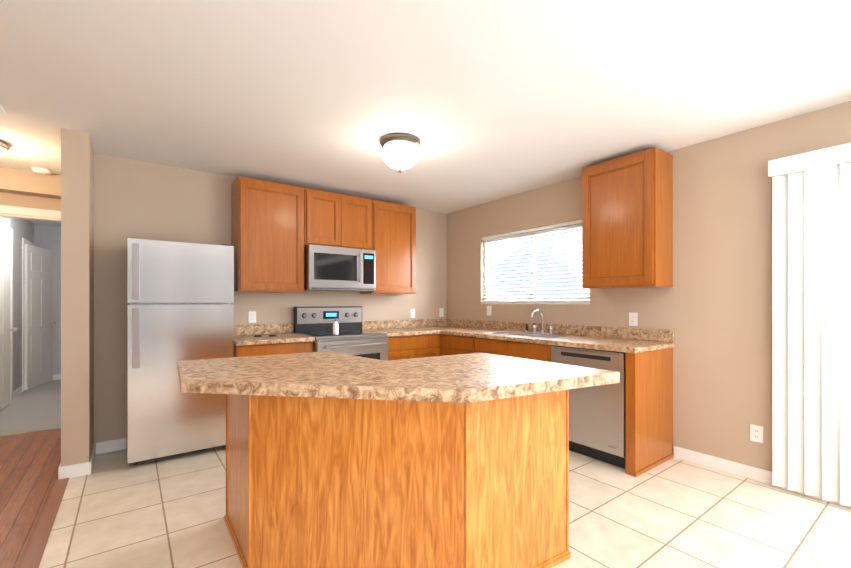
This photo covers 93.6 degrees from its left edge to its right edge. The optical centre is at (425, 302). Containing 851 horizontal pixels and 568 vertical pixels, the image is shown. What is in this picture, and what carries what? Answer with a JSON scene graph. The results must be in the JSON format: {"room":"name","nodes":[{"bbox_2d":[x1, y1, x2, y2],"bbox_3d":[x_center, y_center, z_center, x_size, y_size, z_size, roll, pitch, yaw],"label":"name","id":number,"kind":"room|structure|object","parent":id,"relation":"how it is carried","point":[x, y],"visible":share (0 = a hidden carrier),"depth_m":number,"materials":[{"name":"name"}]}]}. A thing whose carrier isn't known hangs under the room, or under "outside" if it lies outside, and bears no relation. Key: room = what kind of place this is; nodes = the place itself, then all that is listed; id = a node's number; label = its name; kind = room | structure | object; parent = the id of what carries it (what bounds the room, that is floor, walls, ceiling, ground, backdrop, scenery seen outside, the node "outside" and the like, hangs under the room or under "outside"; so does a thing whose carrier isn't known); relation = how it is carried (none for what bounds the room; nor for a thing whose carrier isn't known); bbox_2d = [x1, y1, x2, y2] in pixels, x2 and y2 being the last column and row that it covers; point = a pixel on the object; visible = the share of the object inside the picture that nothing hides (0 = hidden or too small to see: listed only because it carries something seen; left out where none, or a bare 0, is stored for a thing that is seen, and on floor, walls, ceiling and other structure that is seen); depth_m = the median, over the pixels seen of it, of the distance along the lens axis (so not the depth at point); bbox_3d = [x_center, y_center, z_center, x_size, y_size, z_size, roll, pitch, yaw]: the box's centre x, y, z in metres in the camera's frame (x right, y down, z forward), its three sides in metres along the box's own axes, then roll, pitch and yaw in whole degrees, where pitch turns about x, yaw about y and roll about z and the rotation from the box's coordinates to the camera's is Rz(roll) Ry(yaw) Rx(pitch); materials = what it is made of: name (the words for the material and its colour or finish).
{"room":"kitchen","nodes":[
{"label":"kitchen","id":0,"kind":"room"},
{"bbox_2d":[0,217,33,391],"bbox_3d":[-5.236,0.010,4.872,0.235,2.440,3.300,0,0,-37],"label":"wall","id":1,"kind":"structure","parent":0,"point":[23,228],"depth_m":5.27,"materials":[{"name":"grey paint"}]},
{"bbox_2d":[0,222,18,410],"bbox_3d":[-4.755,0.166,4.518,0.110,2.121,0.990,0,0,-37],"label":"hall door","id":2,"kind":"structure","parent":1,"relation":"in","point":[7,329],"depth_m":4.65,"materials":[{"name":"white wood"}]},
{"bbox_2d":[13,386,21,398],"bbox_3d":[-5.318,1.183,5.190,0.012,0.086,0.670,0,0,-37],"label":"baseboard","id":3,"kind":"structure","parent":1,"relation":"attached to","point":[17,392],"depth_m":5.22,"materials":[{"name":"white"}]},
{"bbox_2d":[22,237,55,391],"bbox_3d":[-5.674,0.169,5.886,0.264,2.116,0.852,0,0,-37],"label":"door","id":4,"kind":"structure","parent":1,"relation":"in","point":[36,316],"depth_m":5.77,"materials":[{"name":"white wood"}]},
{"bbox_2d":[0,380,60,435],"bbox_3d":[-4.746,1.253,5.085,0.805,0.054,3.300,0,0,-37],"label":"floor carpet","id":5,"kind":"object","parent":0,"point":[36,408],"visible":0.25,"depth_m":4.49,"materials":[{"name":"beige carpet"}]},
{"bbox_2d":[0,428,60,567],"bbox_3d":[-1.937,1.254,1.030,1.160,0.050,6.560,0,0,-37],"label":"floor","id":6,"kind":"structure","parent":0,"point":[30,462],"depth_m":2.70,"materials":[{"name":"brown wood"}]},
{"bbox_2d":[20,478,68,567],"bbox_3d":[-1.019,1.225,0.749,0.070,0.009,5.015,0,0,-37],"label":"threshold strip","id":7,"kind":"object","parent":6,"relation":"on","point":[32,558],"depth_m":2.17,"materials":[{"name":"brown wood"}]},
{"bbox_2d":[0,166,60,198],"bbox_3d":[-3.851,-1.110,3.596,1.140,0.200,0.160,0,0,-37],"label":"bulkhead","id":8,"kind":"object","parent":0,"point":[21,181],"visible":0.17,"depth_m":3.67,"materials":[{"name":"beige paint"}]},
{"bbox_2d":[0,192,60,218],"bbox_3d":[-3.934,0.010,3.708,1.140,2.440,0.120,0,0,-37],"label":"wall","id":9,"kind":"structure","parent":0,"point":[20,200],"depth_m":3.77,"materials":[{"name":"beige paint"}]},
{"bbox_2d":[0,205,60,222],"bbox_3d":[-3.825,0.170,3.779,0.880,2.120,0.136,0,0,-37],"label":"trim","id":10,"kind":"structure","parent":9,"relation":"attached to","point":[29,213],"depth_m":3.77,"materials":[{"name":"white wood"}]},
{"bbox_2d":[34,224,60,379],"bbox_3d":[-5.765,0.011,6.458,0.805,2.440,0.120,0,0,-37],"label":"wall","id":11,"kind":"structure","parent":0,"point":[48,237],"depth_m":6.31,"materials":[{"name":"grey paint"}]},
{"bbox_2d":[53,374,60,379],"bbox_3d":[-5.639,1.184,6.469,0.590,0.086,0.012,0,0,-37],"label":"baseboard","id":12,"kind":"structure","parent":11,"relation":"attached to","point":[57,376],"depth_m":6.32,"materials":[{"name":"white"}]},
{"bbox_2d":[61,128,93,466],"bbox_3d":[-3.907,0.010,4.755,0.150,2.440,4.830,0,0,-37],"label":"wall","id":13,"kind":"structure","parent":0,"point":[77,297],"depth_m":2.82,"materials":[{"name":"beige paint"}]},
{"bbox_2d":[58,438,774,485],"bbox_3d":[0.059,1.185,2.510,3.872,0.090,6.560,0,0,-37],"label":"baseboard","id":14,"kind":"structure","parent":13,"relation":"attached to","point":[695,457],"depth_m":2.88,"materials":[{"name":"white wood"}]},
{"bbox_2d":[94,153,446,447],"bbox_3d":[-1.186,0.010,4.426,3.830,2.440,0.120,0,0,-37],"label":"wall","id":15,"kind":"structure","parent":0,"point":[135,199],"depth_m":3.52,"materials":[{"name":"beige paint"}]},
{"bbox_2d":[249,311,255,322],"bbox_3d":[-1.713,0.145,3.953,0.070,0.114,0.008,0,0,-37],"label":"electrical outlet","id":16,"kind":"object","parent":15,"relation":"attached to","point":[252,316],"visible":1,"depth_m":3.95,"materials":[{"name":"white plastic"}]},
{"bbox_2d":[231,176,415,293],"bbox_3d":[-0.985,-0.620,4.297,1.960,1.040,0.318,0,0,-37],"label":"upper cabinet","id":17,"kind":"object","parent":15,"relation":"attached to","point":[276,228],"visible":1,"depth_m":3.93,"materials":[{"name":"brown wood"}]},
{"bbox_2d":[304,245,375,291],"bbox_3d":[-0.944,-0.345,4.250,0.738,0.440,0.439,0,0,-37],"label":"microwave","id":18,"kind":"object","parent":17,"relation":"attached to","point":[328,268],"visible":0.98,"depth_m":4.07,"materials":[{"name":"silver metal"}]},
{"bbox_2d":[410,309,414,317],"bbox_3d":[-0.163,0.140,5.102,0.070,0.114,0.008,0,0,-37],"label":"electrical outlet","id":19,"kind":"object","parent":15,"relation":"attached to","point":[412,313],"visible":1,"depth_m":5.10,"materials":[{"name":"white plastic"}]},
{"bbox_2d":[439,308,443,316],"bbox_3d":[0.215,0.135,5.382,0.070,0.114,0.008,0,0,-37],"label":"electrical outlet","id":20,"kind":"object","parent":15,"relation":"attached to","point":[441,312],"visible":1,"depth_m":5.38,"materials":[{"name":"white plastic"}]},
{"bbox_2d":[0,0,850,225],"bbox_3d":[-1.377,-1.240,3.500,5.240,0.060,10.100,0,0,-37],"label":"ceiling","id":21,"kind":"structure","parent":0,"point":[484,101],"depth_m":2.20,"materials":[{"name":"white paint"}]},
{"bbox_2d":[0,104,5,115],"bbox_3d":[-2.710,-1.200,2.032,0.670,0.022,0.790,0,0,-37],"label":"trim","id":22,"kind":"structure","parent":21,"relation":"attached to","point":[2,112],"depth_m":2.50,"materials":[{"name":"white"}]},
{"bbox_2d":[0,140,8,156],"bbox_3d":[-3.308,-1.151,2.965,0.300,0.116,0.300,0,0,-37],"label":"light","id":23,"kind":"object","parent":21,"relation":"attached to","point":[4,148],"visible":1,"depth_m":3.01,"materials":[{"name":"white glass"}]},
{"bbox_2d":[32,167,50,174],"bbox_3d":[-3.488,-1.190,3.628,0.130,0.039,0.130,0,0,-37],"label":"smoke detector","id":24,"kind":"object","parent":21,"relation":"attached to","point":[41,171],"visible":1,"depth_m":3.60,"materials":[{"name":"white plastic"}]},
{"bbox_2d":[380,133,419,172],"bbox_3d":[-0.190,-1.090,2.998,0.300,0.239,0.300,0,0,-37],"label":"kitchen ceiling light","id":25,"kind":"object","parent":21,"relation":"attached to","point":[400,152],"visible":1,"depth_m":2.90,"materials":[{"name":"white glass"}]},
{"bbox_2d":[39,447,850,567],"bbox_3d":[0.387,1.255,2.093,3.840,0.050,5.500,0,0,-37],"label":"floor","id":26,"kind":"structure","parent":0,"point":[115,510],"depth_m":2.25,"materials":[{"name":"beige tile"}]},
{"bbox_2d":[127,238,233,464],"bbox_3d":[-2.034,0.374,3.323,0.715,1.712,0.582,0,0,-37],"label":"fridge","id":27,"kind":"object","parent":26,"relation":"on","point":[180,300],"visible":0.94,"depth_m":3.09,"materials":[{"name":"grey metal"}]},
{"bbox_2d":[234,341,312,356],"bbox_3d":[-1.482,0.795,3.746,0.662,0.869,0.606,0,0,-37],"label":"base cabinet","id":28,"kind":"object","parent":26,"relation":"on","point":[272,349],"visible":0.06,"depth_m":3.48,"materials":[{"name":"brown wood"}]},
{"bbox_2d":[234,323,314,345],"bbox_3d":[-1.475,0.289,3.736,0.668,0.139,0.636,0,0,-37],"label":"countertop","id":29,"kind":"structure","parent":28,"relation":"on","point":[246,334],"depth_m":3.85,"materials":[{"name":"laminate"}]},
{"bbox_2d":[294,306,387,360],"bbox_3d":[-0.861,0.638,4.113,0.766,1.185,0.708,0,0,-37],"label":"range","id":30,"kind":"object","parent":26,"relation":"on","point":[352,337],"visible":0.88,"depth_m":4.12,"materials":[{"name":"silver metal"}]},
{"bbox_2d":[333,319,338,334],"bbox_3d":[-0.869,0.237,3.864,0.056,0.150,0.055,0,0,-37],"label":"bottle","id":31,"kind":"object","parent":30,"relation":"on","point":[335,328],"visible":0.96,"depth_m":3.84,"materials":[{"name":"white plastic"}]},
{"bbox_2d":[224,390,570,567],"bbox_3d":[-0.223,0.799,2.090,1.291,0.862,1.368,0,0,-37],"label":"kitchen island","id":32,"kind":"object","parent":26,"relation":"on","point":[314,482],"visible":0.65,"depth_m":1.71,"materials":[{"name":"brown wood"}]},
{"bbox_2d":[177,351,619,402],"bbox_3d":[-0.244,0.342,1.980,1.630,0.048,1.610,0,0,-37],"label":"island countertop","id":33,"kind":"structure","parent":32,"relation":"on","point":[469,378],"depth_m":1.71,"materials":[{"name":"laminate"}]},
{"bbox_2d":[387,334,438,360],"bbox_3d":[-0.278,0.796,4.599,0.744,0.868,0.672,0,0,-37],"label":"base cabinet","id":34,"kind":"object","parent":26,"relation":"on","point":[413,346],"depth_m":4.37,"materials":[{"name":"brown wood"}]},
{"bbox_2d":[362,319,437,336],"bbox_3d":[-0.312,0.290,4.596,0.690,0.139,0.638,0,0,-37],"label":"countertop","id":35,"kind":"structure","parent":34,"relation":"on","point":[393,328],"depth_m":4.80,"materials":[{"name":"laminate"}]},
{"bbox_2d":[439,334,478,355],"bbox_3d":[0.565,0.796,4.509,0.666,0.868,0.652,0,0,-37],"label":"base cabinet","id":36,"kind":"object","parent":26,"relation":"on","point":[448,344],"depth_m":4.36,"materials":[{"name":"brown wood"}]},
{"bbox_2d":[475,337,554,361],"bbox_3d":[1.009,0.796,3.959,0.607,0.868,1.006,0,0,-37],"label":"base cabinet","id":37,"kind":"object","parent":26,"relation":"on","point":[533,351],"depth_m":3.68,"materials":[{"name":"brown wood"}]},
{"bbox_2d":[438,319,673,353],"bbox_3d":[0.875,0.290,4.113,0.642,0.139,2.828,0,0,-37],"label":"countertop","id":38,"kind":"structure","parent":37,"relation":"on","point":[628,340],"depth_m":3.58,"materials":[{"name":"stone"}]},
{"bbox_2d":[484,331,580,338],"bbox_3d":[1.013,0.335,3.927,0.464,0.038,0.844,0,0,-37],"label":"sink","id":39,"kind":"object","parent":38,"relation":"in","point":[531,335],"visible":0.62,"depth_m":3.96,"materials":[{"name":"silver metal"}]},
{"bbox_2d":[525,309,554,334],"bbox_3d":[1.097,0.193,4.018,0.203,0.245,0.347,0,0,-37],"label":"faucet","id":40,"kind":"object","parent":38,"relation":"on","point":[551,328],"visible":1,"depth_m":4.02,"materials":[{"name":"silver metal"}]},
{"bbox_2d":[551,346,625,468],"bbox_3d":[1.477,0.799,3.290,0.604,0.862,0.620,0,0,-37],"label":"dishwasher","id":41,"kind":"object","parent":26,"relation":"on","point":[597,422],"visible":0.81,"depth_m":3.03,"materials":[{"name":"grey metal"}]},
{"bbox_2d":[447,101,850,471],"bbox_3d":[2.013,0.010,3.225,0.120,2.440,5.620,0,0,-37],"label":"wall","id":42,"kind":"structure","parent":0,"point":[712,307],"depth_m":2.98,"materials":[{"name":"beige paint"}]},
{"bbox_2d":[487,306,490,314],"bbox_3d":[0.764,0.100,4.800,0.008,0.114,0.070,0,0,-37],"label":"electrical outlet","id":43,"kind":"object","parent":42,"relation":"attached to","point":[488,310],"visible":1,"depth_m":4.80,"materials":[{"name":"white plastic"}]},
{"bbox_2d":[481,219,589,304],"bbox_3d":[1.155,-0.389,4.365,0.100,0.821,1.455,0,0,-37],"label":"kitchen window","id":44,"kind":"structure","parent":42,"relation":"in","point":[532,234],"depth_m":4.35,"materials":[{"name":"white plastic"}]},
{"bbox_2d":[582,147,672,288],"bbox_3d":[1.660,-0.645,3.327,0.318,1.050,0.605,0,0,-37],"label":"upper cabinet","id":45,"kind":"object","parent":42,"relation":"attached to","point":[627,221],"visible":1,"depth_m":3.16,"materials":[{"name":"brown wood"}]},
{"bbox_2d":[629,312,637,325],"bbox_3d":[1.782,0.145,3.427,0.008,0.114,0.070,0,0,-37],"label":"electrical outlet","id":46,"kind":"object","parent":42,"relation":"attached to","point":[633,319],"visible":1,"depth_m":3.42,"materials":[{"name":"white plastic"}]},
{"bbox_2d":[750,424,762,442],"bbox_3d":[2.283,0.905,2.752,0.008,0.114,0.070,0,0,-37],"label":"electrical outlet","id":47,"kind":"object","parent":42,"relation":"attached to","point":[756,433],"visible":1,"depth_m":2.75,"materials":[{"name":"white plastic"}]},
{"bbox_2d":[768,143,850,505],"bbox_3d":[2.842,0.139,1.909,0.109,2.132,1.848,0,0,-37],"label":"blinds","id":48,"kind":"object","parent":42,"relation":"attached to","point":[811,265],"visible":1,"depth_m":2.48,"materials":[{"name":"white plastic"}]},
{"bbox_2d":[777,486,850,507],"bbox_3d":[2.880,0.195,1.937,0.019,2.070,1.800,0,0,-37],"label":"trim","id":49,"kind":"structure","parent":42,"relation":"attached to","point":[816,497],"depth_m":2.50,"materials":[{"name":"white"}]},
{"label":"outside","id":50,"kind":"structure","parent":0,"visible":0},
{"bbox_2d":[489,229,588,296],"bbox_3d":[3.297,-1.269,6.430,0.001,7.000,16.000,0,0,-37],"label":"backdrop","id":51,"kind":"structure","parent":50,"point":[543,260],"depth_m":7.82,"materials":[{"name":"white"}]}
]}

